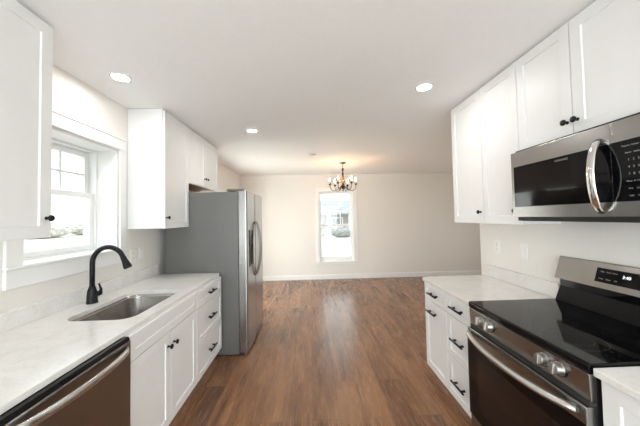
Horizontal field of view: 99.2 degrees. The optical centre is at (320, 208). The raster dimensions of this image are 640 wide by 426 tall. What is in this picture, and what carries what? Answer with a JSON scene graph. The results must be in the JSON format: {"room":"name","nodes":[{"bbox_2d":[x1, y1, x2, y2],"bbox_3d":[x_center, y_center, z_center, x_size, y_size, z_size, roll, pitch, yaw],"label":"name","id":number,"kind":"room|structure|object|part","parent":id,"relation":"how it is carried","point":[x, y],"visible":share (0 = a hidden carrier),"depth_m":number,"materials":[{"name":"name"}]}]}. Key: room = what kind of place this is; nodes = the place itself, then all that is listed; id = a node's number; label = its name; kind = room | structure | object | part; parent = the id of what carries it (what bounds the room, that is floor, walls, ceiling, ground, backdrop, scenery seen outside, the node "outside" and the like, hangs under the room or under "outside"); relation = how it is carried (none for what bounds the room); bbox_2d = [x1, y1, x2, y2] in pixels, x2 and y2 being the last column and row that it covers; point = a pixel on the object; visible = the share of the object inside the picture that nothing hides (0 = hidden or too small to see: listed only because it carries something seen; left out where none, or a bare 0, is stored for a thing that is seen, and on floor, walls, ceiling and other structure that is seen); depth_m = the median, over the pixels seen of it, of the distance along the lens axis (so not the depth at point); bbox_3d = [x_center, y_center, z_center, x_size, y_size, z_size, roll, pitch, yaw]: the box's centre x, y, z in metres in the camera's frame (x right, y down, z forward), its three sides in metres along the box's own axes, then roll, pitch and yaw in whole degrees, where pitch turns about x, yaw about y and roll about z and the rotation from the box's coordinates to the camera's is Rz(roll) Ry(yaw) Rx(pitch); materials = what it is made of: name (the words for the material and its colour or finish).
{"room":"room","nodes":[
{"label":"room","id":0,"kind":"room"},
{"bbox_2d":[0,64,239,312],"bbox_3d":[-1.788,0.314,1.881,0.200,2.459,8.910,-1,-2,-2],"label":"wall","id":1,"kind":"structure","parent":0,"point":[72,97],"depth_m":2.08,"materials":[{"name":"paint"}]},
{"bbox_2d":[0,0,54,240],"bbox_3d":[-1.483,-0.409,0.940,0.361,1.081,0.859,-1,-2,-2],"label":"upper cabinet","id":2,"kind":"object","parent":1,"relation":"attached to","point":[26,41],"visible":1,"depth_m":1.25,"materials":[{"name":"paint"}]},
{"bbox_3d":[-1.325,0.046,1.333,0.033,0.031,0.031,-1,-2,-2],"label":"knob","id":3,"kind":"part","parent":2,"relation":"part of","materials":[{"name":"black metal"}]},
{"bbox_2d":[2,109,127,290],"bbox_3d":[-1.812,-0.082,1.907,0.291,1.062,0.951,-1,-2,-2],"label":"window","id":4,"kind":"structure","parent":1,"relation":"in","point":[99,163],"depth_m":2.11,"materials":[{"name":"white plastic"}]},
{"bbox_3d":[-1.883,0.089,1.907,0.032,0.458,0.702,-1,-2,-2],"label":"sash","id":5,"kind":"part","parent":4,"relation":"part of","materials":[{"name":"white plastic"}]},
{"bbox_3d":[-1.907,-0.084,1.911,0.100,0.838,0.764,-1,-2,-2],"label":"frame","id":6,"kind":"part","parent":4,"relation":"part of","materials":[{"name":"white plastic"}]},
{"bbox_3d":[-1.932,-0.286,1.917,0.032,0.370,0.702,-1,-2,-2],"label":"sash","id":7,"kind":"part","parent":4,"relation":"part of","materials":[{"name":"white plastic"}]},
{"bbox_2d":[0,265,157,332],"bbox_3d":[-1.654,0.593,1.430,0.020,0.098,2.858,-1,-2,-2],"label":"backsplash","id":8,"kind":"structure","parent":1,"relation":"attached to","point":[17,317],"depth_m":1.73,"materials":[{"name":"stone"}]},
{"bbox_2d":[130,249,135,261],"bbox_3d":[-1.703,0.425,2.478,0.008,0.116,0.072,-1,-2,-2],"label":"wall outlet","id":9,"kind":"object","parent":1,"relation":"attached to","point":[132,251],"visible":1,"depth_m":2.47,"materials":[{"name":"white plastic"}]},
{"bbox_2d":[139,247,143,259],"bbox_3d":[-1.707,0.424,2.601,0.009,0.116,0.072,-1,-2,-2],"label":"wall switch","id":10,"kind":"object","parent":1,"relation":"attached to","point":[141,249],"visible":1,"depth_m":2.59,"materials":[{"name":"white plastic"}]},
{"bbox_2d":[127,109,188,228],"bbox_3d":[-1.547,-0.353,2.672,0.361,1.081,0.480,-1,-2,-2],"label":"upper cabinet","id":11,"kind":"object","parent":1,"relation":"attached to","point":[157,144],"visible":1,"depth_m":2.44,"materials":[{"name":"paint"}]},
{"bbox_3d":[-1.409,-0.347,2.677,0.019,1.065,0.476,-1,-2,-2],"label":"door","id":12,"kind":"part","parent":11,"relation":"part of","materials":[{"name":"paint"}]},
{"bbox_2d":[188,128,217,191],"bbox_3d":[-1.578,-0.563,3.384,0.361,0.615,0.927,-1,-2,-2],"label":"upper cabinet","id":13,"kind":"object","parent":1,"relation":"attached to","point":[203,157],"visible":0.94,"depth_m":3.32,"materials":[{"name":"paint"}]},
{"bbox_3d":[-1.431,-0.567,3.158,0.019,0.595,0.459,-1,-2,-2],"label":"door","id":14,"kind":"part","parent":13,"relation":"part of","materials":[{"name":"paint"}]},
{"bbox_3d":[-1.598,-0.258,3.374,0.288,0.005,0.909,-1,-2,-2],"label":"underside panel","id":15,"kind":"part","parent":13,"relation":"part of","materials":[{"name":"brown wood"}]},
{"bbox_3d":[-1.448,-0.552,3.622,0.019,0.595,0.458,-1,-2,-2],"label":"door","id":16,"kind":"part","parent":13,"relation":"part of","materials":[{"name":"paint"}]},
{"bbox_2d":[16,0,595,175],"bbox_3d":[1.394,-1.035,2.042,6.621,0.120,9.310,-1,-2,-2],"label":"ceiling","id":17,"kind":"structure","parent":0,"point":[336,81],"depth_m":1.78,"materials":[{"name":"paint"}]},
{"bbox_2d":[108,72,131,81],"bbox_3d":[-1.400,-0.920,1.909,0.136,0.007,0.136,-1,-2,-2],"label":"recessed light","id":18,"kind":"object","parent":17,"relation":"in","point":[121,77],"visible":1,"depth_m":1.90,"materials":[{"name":"white paint"}]},
{"bbox_2d":[246,129,257,132],"bbox_3d":[-0.783,-0.894,3.124,0.136,0.007,0.136,-1,-2,-2],"label":"recessed light","id":19,"kind":"object","parent":17,"relation":"in","point":[247,130],"visible":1,"depth_m":3.11,"materials":[{"name":"white paint"}]},
{"bbox_2d":[329,162,356,191],"bbox_3d":[0.421,-0.590,5.061,0.547,0.540,0.492,-1,-2,-2],"label":"chandelier","id":20,"kind":"object","parent":17,"relation":"hanging from","point":[342,179],"visible":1,"depth_m":5.04,"materials":[{"name":"brown metal"}]},
{"bbox_3d":[0.422,-0.535,5.059,0.104,0.120,0.104,-1,-2,-2],"label":"lamp shade","id":21,"kind":"part","parent":20,"relation":"part of","materials":[{"name":"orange glass"}]},
{"bbox_2d":[415,83,432,90],"bbox_3d":[0.819,-0.956,2.148,0.136,0.007,0.136,-1,-2,-2],"label":"recessed light","id":22,"kind":"object","parent":17,"relation":"in","point":[425,86],"visible":1,"depth_m":2.14,"materials":[{"name":"white paint"}]},
{"bbox_2d":[169,275,471,425],"bbox_3d":[1.446,1.532,1.962,6.621,0.100,9.310,-1,-2,-2],"label":"floor","id":23,"kind":"structure","parent":0,"point":[323,352],"depth_m":2.61,"materials":[{"name":"brown wood"}]},
{"bbox_2d":[0,337,130,425],"bbox_3d":[-1.253,1.079,1.074,0.719,0.854,0.604,-1,-2,-2],"label":"dishwasher","id":24,"kind":"object","parent":23,"relation":"on","point":[96,392],"visible":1,"depth_m":1.12,"materials":[{"name":"silver metal"}]},
{"bbox_2d":[122,292,196,425],"bbox_3d":[-1.313,1.103,1.800,0.705,0.856,0.839,-1,-2,-2],"label":"base cabinet","id":25,"kind":"object","parent":23,"relation":"on","point":[164,347],"visible":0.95,"depth_m":1.74,"materials":[{"name":"paint"}]},
{"bbox_3d":[-0.995,1.108,1.601,0.019,0.596,0.414,-1,-2,-2],"label":"door","id":26,"kind":"part","parent":25,"relation":"part of","materials":[{"name":"paint"}]},
{"bbox_3d":[-1.010,1.121,2.020,0.019,0.596,0.413,-1,-2,-2],"label":"door","id":27,"kind":"part","parent":25,"relation":"part of","materials":[{"name":"paint"}]},
{"bbox_2d":[194,276,221,382],"bbox_3d":[-1.338,1.127,2.531,0.709,0.856,0.621,-1,-2,-2],"label":"base cabinet","id":28,"kind":"object","parent":23,"relation":"on","point":[209,315],"visible":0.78,"depth_m":2.49,"materials":[{"name":"paint"}]},
{"bbox_2d":[0,265,218,414],"bbox_3d":[-1.337,0.601,1.442,0.654,0.125,2.858,-1,-2,-2],"label":"countertop","id":29,"kind":"structure","parent":28,"relation":"on","point":[40,342],"depth_m":1.43,"materials":[{"name":"stone"}]},
{"bbox_2d":[85,245,131,304],"bbox_3d":[-1.475,0.454,1.905,0.302,0.400,0.070,-1,-2,-2],"label":"faucet","id":30,"kind":"object","parent":29,"relation":"on","point":[92,295],"visible":1,"depth_m":1.89,"materials":[{"name":"black metal"}]},
{"bbox_3d":[-1.559,0.567,1.908,0.056,0.089,0.035,0,-2,-23],"label":"lever","id":31,"kind":"part","parent":30,"relation":"part of","materials":[{"name":"black metal"}]},
{"bbox_3d":[-1.489,0.404,1.906,0.240,0.301,0.032,-1,-2,-2],"label":"spout","id":32,"kind":"part","parent":30,"relation":"part of","materials":[{"name":"black metal"}]},
{"bbox_2d":[72,293,175,320],"bbox_3d":[-1.300,0.776,1.873,0.415,0.198,0.657,-1,-2,-2],"label":"sink","id":33,"kind":"object","parent":29,"relation":"in","point":[130,306],"visible":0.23,"depth_m":2.11,"materials":[{"name":"metal"}]},
{"bbox_3d":[-1.037,0.772,2.553,0.019,0.143,0.614,-1,-2,-2],"label":"drawer","id":34,"kind":"part","parent":28,"relation":"part of","materials":[{"name":"paint"}]},
{"bbox_3d":[-1.027,1.290,2.536,0.019,0.292,0.614,-1,-2,-2],"label":"drawer","id":35,"kind":"part","parent":28,"relation":"part of","materials":[{"name":"paint"}]},
{"bbox_3d":[-1.033,0.994,2.546,0.019,0.291,0.614,-1,-2,-2],"label":"drawer","id":36,"kind":"part","parent":28,"relation":"part of","materials":[{"name":"paint"}]},
{"bbox_2d":[165,189,262,355],"bbox_3d":[-1.189,0.690,3.365,0.941,1.774,0.936,-1,-2,-2],"label":"refrigerator","id":37,"kind":"object","parent":23,"relation":"on","point":[223,236],"visible":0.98,"depth_m":2.91,"materials":[{"name":"metal"}]},
{"bbox_3d":[-0.830,0.676,3.123,0.092,1.730,0.421,-1,-2,-2],"label":"freezer door","id":38,"kind":"part","parent":37,"relation":"part of","materials":[{"name":"metal"}]},
{"bbox_3d":[-0.761,0.478,3.306,0.082,0.660,0.026,-1,-2,2],"label":"bow handle","id":39,"kind":"part","parent":37,"relation":"part of","materials":[{"name":"metal"}]},
{"bbox_3d":[-0.847,0.691,3.591,0.092,1.730,0.505,-1,-2,-2],"label":"fresh food door","id":40,"kind":"part","parent":37,"relation":"part of","materials":[{"name":"metal"}]},
{"bbox_3d":[-0.764,0.480,3.385,0.082,0.660,0.026,-1,-2,-6],"label":"bow handle","id":41,"kind":"part","parent":37,"relation":"part of","materials":[{"name":"metal"}]},
{"bbox_2d":[424,281,459,403],"bbox_3d":[1.243,1.068,2.284,0.630,0.856,0.395,-1,-2,-2],"label":"base cabinet","id":42,"kind":"object","parent":23,"relation":"on","point":[436,312],"visible":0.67,"depth_m":2.25,"materials":[{"name":"paint"}]},
{"bbox_3d":[0.942,0.885,2.309,0.037,0.016,0.158,-1,-2,-2],"label":"pull handle","id":43,"kind":"part","parent":42,"relation":"part of","materials":[{"name":"black metal"}]},
{"bbox_3d":[0.968,0.724,2.284,0.019,0.143,0.390,-1,-2,-2],"label":"drawer","id":44,"kind":"part","parent":42,"relation":"part of","materials":[{"name":"paint"}]},
{"bbox_3d":[0.975,1.094,2.273,0.019,0.588,0.390,-1,-2,-2],"label":"door","id":45,"kind":"part","parent":42,"relation":"part of","materials":[{"name":"paint"}]},
{"bbox_2d":[422,264,559,305],"bbox_3d":[1.248,0.570,2.144,0.618,0.128,0.772,-1,-2,-2],"label":"countertop","id":46,"kind":"structure","parent":42,"relation":"on","point":[498,283],"depth_m":2.05,"materials":[{"name":"stone"}]},
{"bbox_2d":[446,294,470,417],"bbox_3d":[1.256,1.056,1.915,0.630,0.856,0.340,-1,-2,-2],"label":"base cabinet","id":47,"kind":"object","parent":23,"relation":"on","point":[458,315],"visible":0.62,"depth_m":1.92,"materials":[{"name":"paint"}]},
{"bbox_3d":[0.953,0.715,1.915,0.037,0.016,0.158,-1,-2,-2],"label":"pull handle","id":48,"kind":"part","parent":47,"relation":"part of","materials":[{"name":"black metal"}]},
{"bbox_3d":[0.958,0.945,1.908,0.037,0.016,0.158,-1,-2,-2],"label":"pull handle","id":49,"kind":"part","parent":47,"relation":"part of","materials":[{"name":"black metal"}]},
{"bbox_3d":[0.964,1.244,1.898,0.037,0.016,0.158,-1,-2,-2],"label":"pull handle","id":50,"kind":"part","parent":47,"relation":"part of","materials":[{"name":"black metal"}]},
{"bbox_3d":[0.986,0.938,1.909,0.019,0.299,0.335,-1,-2,-2],"label":"drawer","id":51,"kind":"part","parent":47,"relation":"part of","materials":[{"name":"paint"}]},
{"bbox_3d":[0.982,0.712,1.916,0.019,0.143,0.335,-1,-2,-2],"label":"drawer","id":52,"kind":"part","parent":47,"relation":"part of","materials":[{"name":"paint"}]},
{"bbox_3d":[0.992,1.234,1.900,0.019,0.284,0.335,-1,-2,-2],"label":"drawer","id":53,"kind":"part","parent":47,"relation":"part of","materials":[{"name":"paint"}]},
{"bbox_2d":[466,256,639,425],"bbox_3d":[1.233,0.882,1.366,0.715,1.169,0.751,-1,-2,-2],"label":"range","id":54,"kind":"object","parent":23,"relation":"on","point":[531,362],"visible":1,"depth_m":1.35,"materials":[{"name":"silver metal"}]},
{"bbox_3d":[0.988,1.347,1.342,0.044,0.150,0.745,-1,-2,-2],"label":"storage drawer","id":55,"kind":"part","parent":54,"relation":"part of","materials":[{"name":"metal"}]},
{"bbox_3d":[0.944,0.668,1.615,0.034,0.054,0.055,-1,-2,-2],"label":"knob","id":56,"kind":"part","parent":54,"relation":"part of","materials":[{"name":"silver metal"}]},
{"bbox_3d":[0.947,0.666,1.538,0.034,0.054,0.055,-1,-2,-2],"label":"knob","id":57,"kind":"part","parent":54,"relation":"part of","materials":[{"name":"silver metal"}]},
{"bbox_3d":[0.919,0.766,1.359,0.092,0.041,0.704,-1,-2,-2],"label":"bar handle","id":58,"kind":"part","parent":54,"relation":"part of","materials":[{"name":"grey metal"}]},
{"bbox_3d":[0.955,1.033,1.351,0.004,0.465,0.743,-1,-2,-2],"label":"door glass","id":59,"kind":"part","parent":54,"relation":"part of","materials":[{"name":"black glass"}]},
{"bbox_3d":[0.980,1.001,1.353,0.046,0.532,0.745,-1,-2,-2],"label":"oven door","id":60,"kind":"part","parent":54,"relation":"part of","materials":[{"name":"metal"}]},
{"bbox_3d":[0.981,0.665,1.364,0.031,0.100,0.747,-1,-2,-2],"label":"control panel","id":61,"kind":"part","parent":54,"relation":"part of","materials":[{"name":"metal"}]},
{"bbox_3d":[0.960,0.654,1.184,0.034,0.054,0.055,-1,-2,-2],"label":"knob","id":62,"kind":"part","parent":54,"relation":"part of","materials":[{"name":"silver metal"}]},
{"bbox_2d":[469,298,639,373],"bbox_3d":[1.242,0.591,1.376,0.561,0.037,0.751,-1,-2,-2],"label":"cooktop","id":63,"kind":"object","parent":54,"relation":"in","point":[583,338],"depth_m":1.29,"materials":[{"name":"black glass"}]},
{"bbox_3d":[0.962,0.652,1.110,0.034,0.054,0.055,-1,-2,-2],"label":"knob","id":64,"kind":"part","parent":54,"relation":"part of","materials":[{"name":"silver metal"}]},
{"bbox_3d":[1.547,0.357,1.298,0.025,0.075,0.442,-1,-2,-2],"label":"display panel","id":65,"kind":"part","parent":54,"relation":"part of","materials":[{"name":"black glass"}]},
{"bbox_2d":[601,380,639,425],"bbox_3d":[1.309,1.012,0.547,0.626,0.856,0.858,-1,-2,-2],"label":"base cabinet","id":66,"kind":"object","parent":23,"relation":"on","point":[619,409],"visible":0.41,"depth_m":0.92,"materials":[{"name":"paint"}]},
{"bbox_2d":[593,366,639,401],"bbox_3d":[1.307,0.519,0.556,0.618,0.128,0.887,-1,-2,-2],"label":"countertop","id":67,"kind":"structure","parent":66,"relation":"on","point":[626,380],"depth_m":0.93,"materials":[{"name":"stone"}]},
{"bbox_2d":[240,173,480,275],"bbox_3d":[1.251,0.400,6.551,6.621,2.459,0.200,-1,-2,-2],"label":"wall","id":68,"kind":"structure","parent":0,"point":[406,222],"depth_m":6.46,"materials":[{"name":"paint"}]},
{"bbox_2d":[315,187,359,264],"bbox_3d":[0.386,0.411,6.479,1.040,1.813,0.200,-1,-2,-2],"label":"window","id":69,"kind":"structure","parent":68,"relation":"in","point":[353,259],"depth_m":6.43,"materials":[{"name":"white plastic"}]},
{"bbox_3d":[0.365,0.014,6.562,0.752,0.796,0.032,-1,-2,-2],"label":"sash","id":70,"kind":"part","parent":69,"relation":"part of","materials":[{"name":"white plastic"}]},
{"bbox_3d":[0.374,0.416,6.528,0.798,1.648,0.100,-1,-2,-2],"label":"frame","id":71,"kind":"part","parent":69,"relation":"part of","materials":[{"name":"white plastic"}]},
{"bbox_3d":[0.382,0.794,6.497,0.752,0.846,0.032,-1,-2,-2],"label":"sash","id":72,"kind":"part","parent":69,"relation":"part of","materials":[{"name":"white plastic"}]},
{"bbox_2d":[263,270,481,280],"bbox_3d":[1.279,1.571,6.405,6.181,0.108,0.016,-1,-2,-2],"label":"baseboard","id":73,"kind":"structure","parent":68,"relation":"attached to","point":[468,272],"depth_m":6.40,"materials":[{"name":"white paint"}]},
{"bbox_2d":[480,222,639,282],"bbox_3d":[1.688,0.188,0.087,0.120,2.459,5.060,-1,-2,-2],"label":"wall","id":74,"kind":"structure","parent":0,"point":[609,242],"depth_m":1.82,"materials":[{"name":"paint"}]},
{"bbox_2d":[451,90,484,222],"bbox_3d":[1.380,-0.421,2.372,0.296,1.081,0.438,-1,-2,-2],"label":"upper cabinet","id":75,"kind":"object","parent":74,"relation":"attached to","point":[465,117],"visible":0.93,"depth_m":2.34,"materials":[{"name":"paint"}]},
{"bbox_2d":[494,240,499,253],"bbox_3d":[1.540,0.329,2.371,0.008,0.116,0.072,-1,-2,-2],"label":"wall outlet","id":76,"kind":"object","parent":74,"relation":"attached to","point":[496,242],"visible":1,"depth_m":2.36,"materials":[{"name":"white plastic"}]},
{"bbox_2d":[479,62,560,224],"bbox_3d":[1.395,-0.434,1.962,0.296,1.081,0.378,-1,-2,-2],"label":"upper cabinet","id":77,"kind":"object","parent":74,"relation":"attached to","point":[498,97],"visible":0.5,"depth_m":1.95,"materials":[{"name":"paint"}]},
{"bbox_3d":[1.290,-0.424,1.958,0.019,1.065,0.374,-1,-2,-2],"label":"door","id":78,"kind":"part","parent":77,"relation":"part of","materials":[{"name":"paint"}]},
{"bbox_2d":[486,264,559,297],"bbox_3d":[1.547,0.550,2.137,0.020,0.101,0.734,-1,-2,-2],"label":"backsplash","id":79,"kind":"structure","parent":74,"relation":"attached to","point":[546,287],"depth_m":2.04,"materials":[{"name":"stone"}]},
{"bbox_2d":[520,243,528,258],"bbox_3d":[1.551,0.323,2.070,0.009,0.116,0.072,-1,-2,-2],"label":"wall switch","id":80,"kind":"object","parent":74,"relation":"attached to","point":[523,247],"visible":1,"depth_m":2.06,"materials":[{"name":"white plastic"}]},
{"bbox_2d":[515,0,639,150],"bbox_3d":[1.411,-0.688,1.411,0.296,0.608,0.737,-1,-2,-2],"label":"upper cabinet","id":81,"kind":"object","parent":74,"relation":"attached to","point":[585,74],"visible":0.93,"depth_m":1.35,"materials":[{"name":"paint"}]},
{"bbox_3d":[1.299,-0.672,1.593,0.019,0.592,0.360,-1,-2,-2],"label":"door","id":82,"kind":"part","parent":81,"relation":"part of","materials":[{"name":"paint"}]},
{"bbox_3d":[1.283,-0.451,1.430,0.033,0.031,0.031,-1,-2,-2],"label":"knob","id":83,"kind":"part","parent":81,"relation":"part of","materials":[{"name":"black metal"}]},
{"bbox_3d":[1.285,-0.453,1.375,0.033,0.031,0.031,-1,-2,-2],"label":"knob","id":84,"kind":"part","parent":81,"relation":"part of","materials":[{"name":"black metal"}]},
{"bbox_2d":[511,112,639,222],"bbox_3d":[1.366,-0.157,1.368,0.406,0.442,0.742,-1,-2,-2],"label":"microwave","id":85,"kind":"object","parent":81,"relation":"attached to","point":[592,174],"visible":1,"depth_m":1.28,"materials":[{"name":"silver metal"}]},
{"bbox_3d":[1.247,-0.157,1.447,0.030,0.401,0.576,-1,-2,-2],"label":"door","id":86,"kind":"part","parent":85,"relation":"part of","materials":[{"name":"glass"}]},
{"bbox_3d":[1.232,-0.143,1.435,0.003,0.248,0.553,-1,-2,-2],"label":"door glass","id":87,"kind":"part","parent":85,"relation":"part of","materials":[{"name":"black glass"}]},
{"bbox_3d":[1.208,-0.142,1.199,0.082,0.333,0.037,-1,-2,-19],"label":"bow handle","id":88,"kind":"part","parent":85,"relation":"part of","materials":[{"name":"silver metal"}]},
{"bbox_3d":[1.245,-0.156,1.081,0.003,0.250,0.153,-1,-2,-2],"label":"keypad glass","id":89,"kind":"part","parent":85,"relation":"part of","materials":[{"name":"black glass"}]},
{"bbox_3d":[1.313,-0.684,1.224,0.019,0.592,0.367,-1,-2,-2],"label":"door","id":90,"kind":"part","parent":81,"relation":"part of","materials":[{"name":"paint"}]},
{"label":"outside","id":91,"kind":"structure","parent":0,"visible":0},
{"bbox_2d":[24,233,350,256],"bbox_3d":[-5.514,2.433,14.735,130.000,0.180,110.000,-1,-2,-2],"label":"ground","id":92,"kind":"structure","parent":91,"point":[332,245],"depth_m":20.80,"materials":[{"name":"white snow"}]},
{"bbox_2d":[48,223,71,237],"bbox_3d":[-31.459,2.494,31.269,3.442,1.813,5.519,-1,-2,-2],"label":"shrub","id":93,"kind":"object","parent":92,"relation":"on","point":[57,230],"visible":0.42,"depth_m":31.51,"materials":[{"name":"plant"}]},
{"bbox_2d":[69,223,82,234],"bbox_3d":[-32.395,2.730,37.729,3.418,1.785,5.486,-1,-2,-2],"label":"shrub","id":94,"kind":"object","parent":92,"relation":"on","point":[77,228],"visible":0.29,"depth_m":35.81,"materials":[{"name":"plant"}]},
{"bbox_2d":[321,200,349,233],"bbox_3d":[2.007,0.873,33.487,13.300,3.820,10.000,-1,-2,-2],"label":"house","id":95,"kind":"structure","parent":92,"relation":"on","point":[335,204],"depth_m":30.03,"materials":[{"name":"white"}]},
{"bbox_3d":[0.902,1.644,28.655,0.180,2.019,0.180,-1,-2,-2],"label":"porch post","id":96,"kind":"part","parent":95,"relation":"part of","materials":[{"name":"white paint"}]},
{"bbox_3d":[1.900,1.506,29.990,1.000,0.900,0.014,-1,-2,-2],"label":"pane","id":97,"kind":"part","parent":95,"relation":"part of","materials":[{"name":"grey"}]},
{"bbox_2d":[331,228,349,236],"bbox_3d":[1.957,2.073,23.779,2.158,0.853,1.306,-1,-2,-2],"label":"shrub","id":98,"kind":"object","parent":92,"relation":"on","point":[342,232],"visible":0.79,"depth_m":23.33,"materials":[{"name":"plant"}]}
]}

